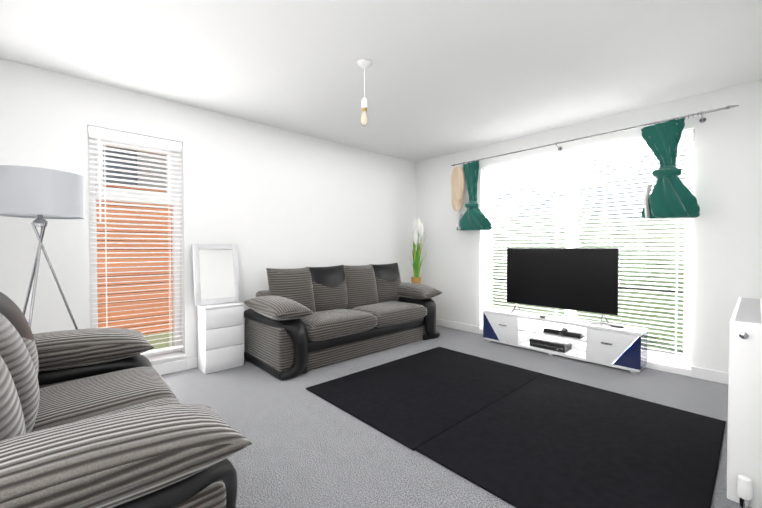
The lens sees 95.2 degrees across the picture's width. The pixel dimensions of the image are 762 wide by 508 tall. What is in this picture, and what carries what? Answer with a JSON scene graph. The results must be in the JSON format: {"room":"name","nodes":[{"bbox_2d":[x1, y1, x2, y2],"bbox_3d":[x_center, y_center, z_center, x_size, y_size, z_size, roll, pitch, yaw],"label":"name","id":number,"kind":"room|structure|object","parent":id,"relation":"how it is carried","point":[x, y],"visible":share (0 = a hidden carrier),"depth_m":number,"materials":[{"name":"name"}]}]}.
{"room":"living room","nodes":[
{"label":"living room","id":0,"kind":"room"},
{"bbox_2d":[0,58,415,365],"bbox_3d":[-1.216,-0.160,3.839,5.010,2.400,0.250,-1,1,-43],"label":"wall","id":1,"kind":"structure","parent":0,"point":[263,197],"depth_m":3.29,"materials":[{"name":"paint"}]},
{"bbox_2d":[87,129,185,362],"bbox_3d":[-2.084,-0.036,2.990,0.660,1.940,0.220,-1,1,-43],"label":"window","id":2,"kind":"structure","parent":1,"relation":"in","point":[155,357],"depth_m":3.04,"materials":[{"name":"white plastic"}]},
{"bbox_2d":[88,126,182,354],"bbox_3d":[-2.048,-0.072,2.951,0.648,1.859,0.075,-1,1,-43],"label":"window blind","id":3,"kind":"object","parent":2,"relation":"attached to","point":[98,133],"visible":0.77,"depth_m":2.92,"materials":[{"name":"white plastic"}]},
{"bbox_2d":[153,348,244,374],"bbox_3d":[-1.124,0.994,3.759,4.510,0.095,0.020,-1,1,-43],"label":"baseboard","id":4,"kind":"structure","parent":1,"relation":"attached to","point":[170,367],"depth_m":3.10,"materials":[{"name":"white wood"}]},
{"bbox_2d":[0,0,761,161],"bbox_3d":[0.085,-1.411,2.412,5.010,0.150,4.080,-1,1,-43],"label":"ceiling","id":5,"kind":"structure","parent":0,"point":[444,77],"depth_m":2.36,"materials":[{"name":"paint"}]},
{"bbox_2d":[357,59,371,125],"bbox_3d":[-0.116,-1.115,2.435,0.104,0.439,0.104,-1,1,-43],"label":"pendant light","id":6,"kind":"object","parent":5,"relation":"hanging from","point":[364,64],"visible":1,"depth_m":2.42,"materials":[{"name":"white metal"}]},
{"bbox_2d":[161,325,750,507],"bbox_3d":[0.085,1.123,2.455,5.010,0.120,4.080,-1,1,-43],"label":"floor","id":7,"kind":"structure","parent":0,"point":[306,449],"depth_m":2.12,"materials":[{"name":"grey carpet"}]},
{"bbox_2d":[0,165,84,329],"bbox_3d":[-2.052,0.284,2.182,0.558,1.568,0.585,-1,1,-43],"label":"lamp","id":8,"kind":"object","parent":7,"relation":"on","point":[41,195],"visible":0.88,"depth_m":2.05,"materials":[{"name":"white fabric"}]},
{"bbox_2d":[0,292,251,507],"bbox_3d":[-1.251,0.635,1.353,0.855,0.935,1.740,-1,1,-43],"label":"sofa","id":9,"kind":"object","parent":7,"relation":"on","point":[98,418],"visible":1,"depth_m":0.95,"materials":[{"name":"grey fabric"}]},
{"bbox_2d":[197,302,244,373],"bbox_3d":[-1.488,0.758,3.235,0.348,0.585,0.249,-1,1,-43],"label":"chest","id":10,"kind":"object","parent":7,"relation":"on","point":[220,336],"visible":0.96,"depth_m":3.14,"materials":[{"name":"white laminate"}]},
{"bbox_2d":[192,244,240,305],"bbox_3d":[-1.538,0.185,3.265,0.400,0.556,0.110,-1,1,-43],"label":"mirror","id":11,"kind":"object","parent":10,"relation":"on","point":[216,273],"visible":1,"depth_m":3.25,"materials":[{"name":"white mirror"}]},
{"bbox_2d":[243,263,442,380],"bbox_3d":[-0.312,0.593,3.868,2.210,0.935,0.855,-1,1,-43],"label":"sofa","id":12,"kind":"object","parent":7,"relation":"on","point":[299,321],"visible":1,"depth_m":3.48,"materials":[{"name":"grey fabric"}]},
{"bbox_2d":[410,218,426,283],"bbox_3d":[0.511,0.257,4.902,0.276,1.530,0.302,-1,1,-43],"label":"potted plant","id":13,"kind":"object","parent":7,"relation":"on","point":[417,234],"visible":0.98,"depth_m":4.84,"materials":[{"name":"green plant"}]},
{"bbox_2d":[306,347,725,507],"bbox_3d":[0.796,1.056,2.458,1.680,0.013,2.260,-1,1,-43],"label":"rug","id":14,"kind":"object","parent":7,"relation":"on","point":[516,437],"visible":0.98,"depth_m":2.07,"materials":[{"name":"black fabric"}]},
{"bbox_2d":[483,307,647,373],"bbox_3d":[1.824,0.858,3.658,0.287,0.370,1.530,-1,1,-43],"label":"tv stand","id":15,"kind":"object","parent":7,"relation":"on","point":[625,348],"visible":0.96,"depth_m":3.46,"materials":[{"name":"white laminate"}]},
{"bbox_2d":[530,336,571,352],"bbox_3d":[1.797,0.957,3.697,0.206,0.078,0.360,-1,1,-43],"label":"dvd player","id":16,"kind":"object","parent":15,"relation":"in","point":[557,345],"visible":0.98,"depth_m":3.63,"materials":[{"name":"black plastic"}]},
{"bbox_2d":[507,248,618,325],"bbox_3d":[1.830,0.303,3.625,0.224,0.729,1.090,-1,1,-43],"label":"tv","id":17,"kind":"object","parent":15,"relation":"on","point":[582,279],"visible":1,"depth_m":3.54,"materials":[{"name":"black plastic"}]},
{"bbox_2d":[543,326,585,338],"bbox_3d":[1.893,0.788,3.592,0.185,0.082,0.360,-1,1,-43],"label":"media box","id":18,"kind":"object","parent":15,"relation":"in","point":[567,332],"visible":0.94,"depth_m":3.53,"materials":[{"name":"black plastic"}]},
{"bbox_2d":[580,320,623,327],"bbox_3d":[2.121,0.669,3.365,0.120,0.015,0.408,-1,1,-39],"label":"cable bundle","id":19,"kind":"object","parent":15,"relation":"on","point":[618,326],"visible":1,"depth_m":3.29,"materials":[{"name":"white plastic"}]},
{"bbox_2d":[416,79,761,376],"bbox_3d":[1.916,-0.162,3.958,0.250,2.400,3.830,-1,1,-43],"label":"wall","id":20,"kind":"structure","parent":0,"point":[727,248],"depth_m":2.94,"materials":[{"name":"paint"}]},
{"bbox_2d":[436,318,479,333],"bbox_3d":[0.905,0.975,4.875,0.016,0.095,1.080,-1,1,-43],"label":"baseboard","id":21,"kind":"structure","parent":20,"relation":"attached to","point":[445,323],"depth_m":4.71,"materials":[{"name":"white wood"}]},
{"bbox_2d":[486,136,694,365],"bbox_3d":[2.092,-0.055,3.830,0.070,2.070,2.040,-1,1,-43],"label":"window","id":22,"kind":"structure","parent":20,"relation":"in","point":[669,358],"depth_m":3.35,"materials":[{"name":"white plastic"}]},
{"bbox_2d":[482,153,567,327],"bbox_3d":[1.657,-0.061,4.119,0.075,2.059,1.008,-1,1,-43],"label":"window blind","id":23,"kind":"object","parent":22,"relation":"attached to","point":[535,162],"visible":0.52,"depth_m":4.10,"materials":[{"name":"white plastic"}]},
{"bbox_2d":[567,129,694,367],"bbox_3d":[2.347,-0.049,3.374,0.075,2.059,1.008,-1,1,-43],"label":"window blind","id":24,"kind":"object","parent":22,"relation":"attached to","point":[686,135],"visible":0.58,"depth_m":3.31,"materials":[{"name":"white plastic"}]},
{"bbox_2d":[451,105,738,165],"bbox_3d":[1.880,-1.145,3.697,0.130,0.066,2.690,-1,1,-43],"label":"curtain rod","id":25,"kind":"object","parent":20,"relation":"attached to","point":[702,120],"visible":0.9,"depth_m":3.23,"materials":[{"name":"silver metal"}]},
{"bbox_2d":[451,166,463,210],"bbox_3d":[1.001,-0.859,4.554,0.106,0.576,0.221,-1,1,-43],"label":"garment","id":26,"kind":"object","parent":25,"relation":"hanging from","point":[457,181],"visible":1,"depth_m":4.53,"materials":[{"name":"beige fabric"}]},
{"bbox_2d":[456,161,491,230],"bbox_3d":[1.161,-0.727,4.368,0.196,0.866,0.499,-1,1,-43],"label":"curtain","id":27,"kind":"object","parent":25,"relation":"hanging from","point":[473,217],"visible":1,"depth_m":4.35,"materials":[{"name":"teal fabric"}]},
{"bbox_2d":[641,118,699,218],"bbox_3d":[2.455,-0.719,2.969,0.196,0.836,0.405,-1,1,-43],"label":"curtain","id":28,"kind":"object","parent":25,"relation":"hanging from","point":[671,196],"visible":1,"depth_m":2.94,"materials":[{"name":"teal fabric"}]},
{"bbox_2d":[691,366,727,384],"bbox_3d":[2.789,1.009,2.837,0.020,0.095,0.390,-1,1,-43],"label":"baseboard","id":29,"kind":"structure","parent":20,"relation":"attached to","point":[696,372],"depth_m":2.89,"materials":[{"name":"white wood"}]},
{"label":"outside","id":30,"kind":"structure","parent":0,"visible":0},
{"bbox_2d":[143,278,683,354],"bbox_3d":[6.192,1.174,7.142,60.000,0.120,55.000,-1,1,-43],"label":"ground","id":31,"kind":"structure","parent":30,"point":[162,335],"depth_m":6.47,"materials":[{"name":"green plant"}]},
{"bbox_2d":[103,145,165,189],"bbox_3d":[-7.644,-1.755,10.263,12.000,5.630,5.550,-1,1,-43],"label":"building","id":32,"kind":"structure","parent":31,"relation":"on","point":[133,174],"depth_m":8.18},
{"bbox_2d":[96,185,172,334],"bbox_3d":[-3.385,0.111,4.957,15.000,2.080,0.070,-1,1,-43],"label":"fence","id":33,"kind":"object","parent":31,"relation":"on","point":[132,306],"depth_m":4.87,"materials":[{"name":"brown wood"}]},
{"bbox_2d":[493,201,684,291],"bbox_3d":[9.406,-0.471,8.919,2.367,3.109,24.053,-1,1,-43],"label":"hedge","id":34,"kind":"object","parent":31,"relation":"on","point":[657,277],"depth_m":10.31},
{"bbox_3d":[1.294,-0.111,0.944,4.760,2.400,0.250,-1,1,-43],"label":"wall","id":35,"kind":"structure","parent":0,"visible":0},
{"bbox_2d":[727,297,761,507],"bbox_3d":[1.774,0.668,1.663,1.056,0.816,0.130,-1,1,-43],"label":"radiator","id":36,"kind":"object","parent":35,"relation":"attached to","point":[744,459],"visible":1,"depth_m":1.35,"materials":[{"name":"white metal"}]}
]}

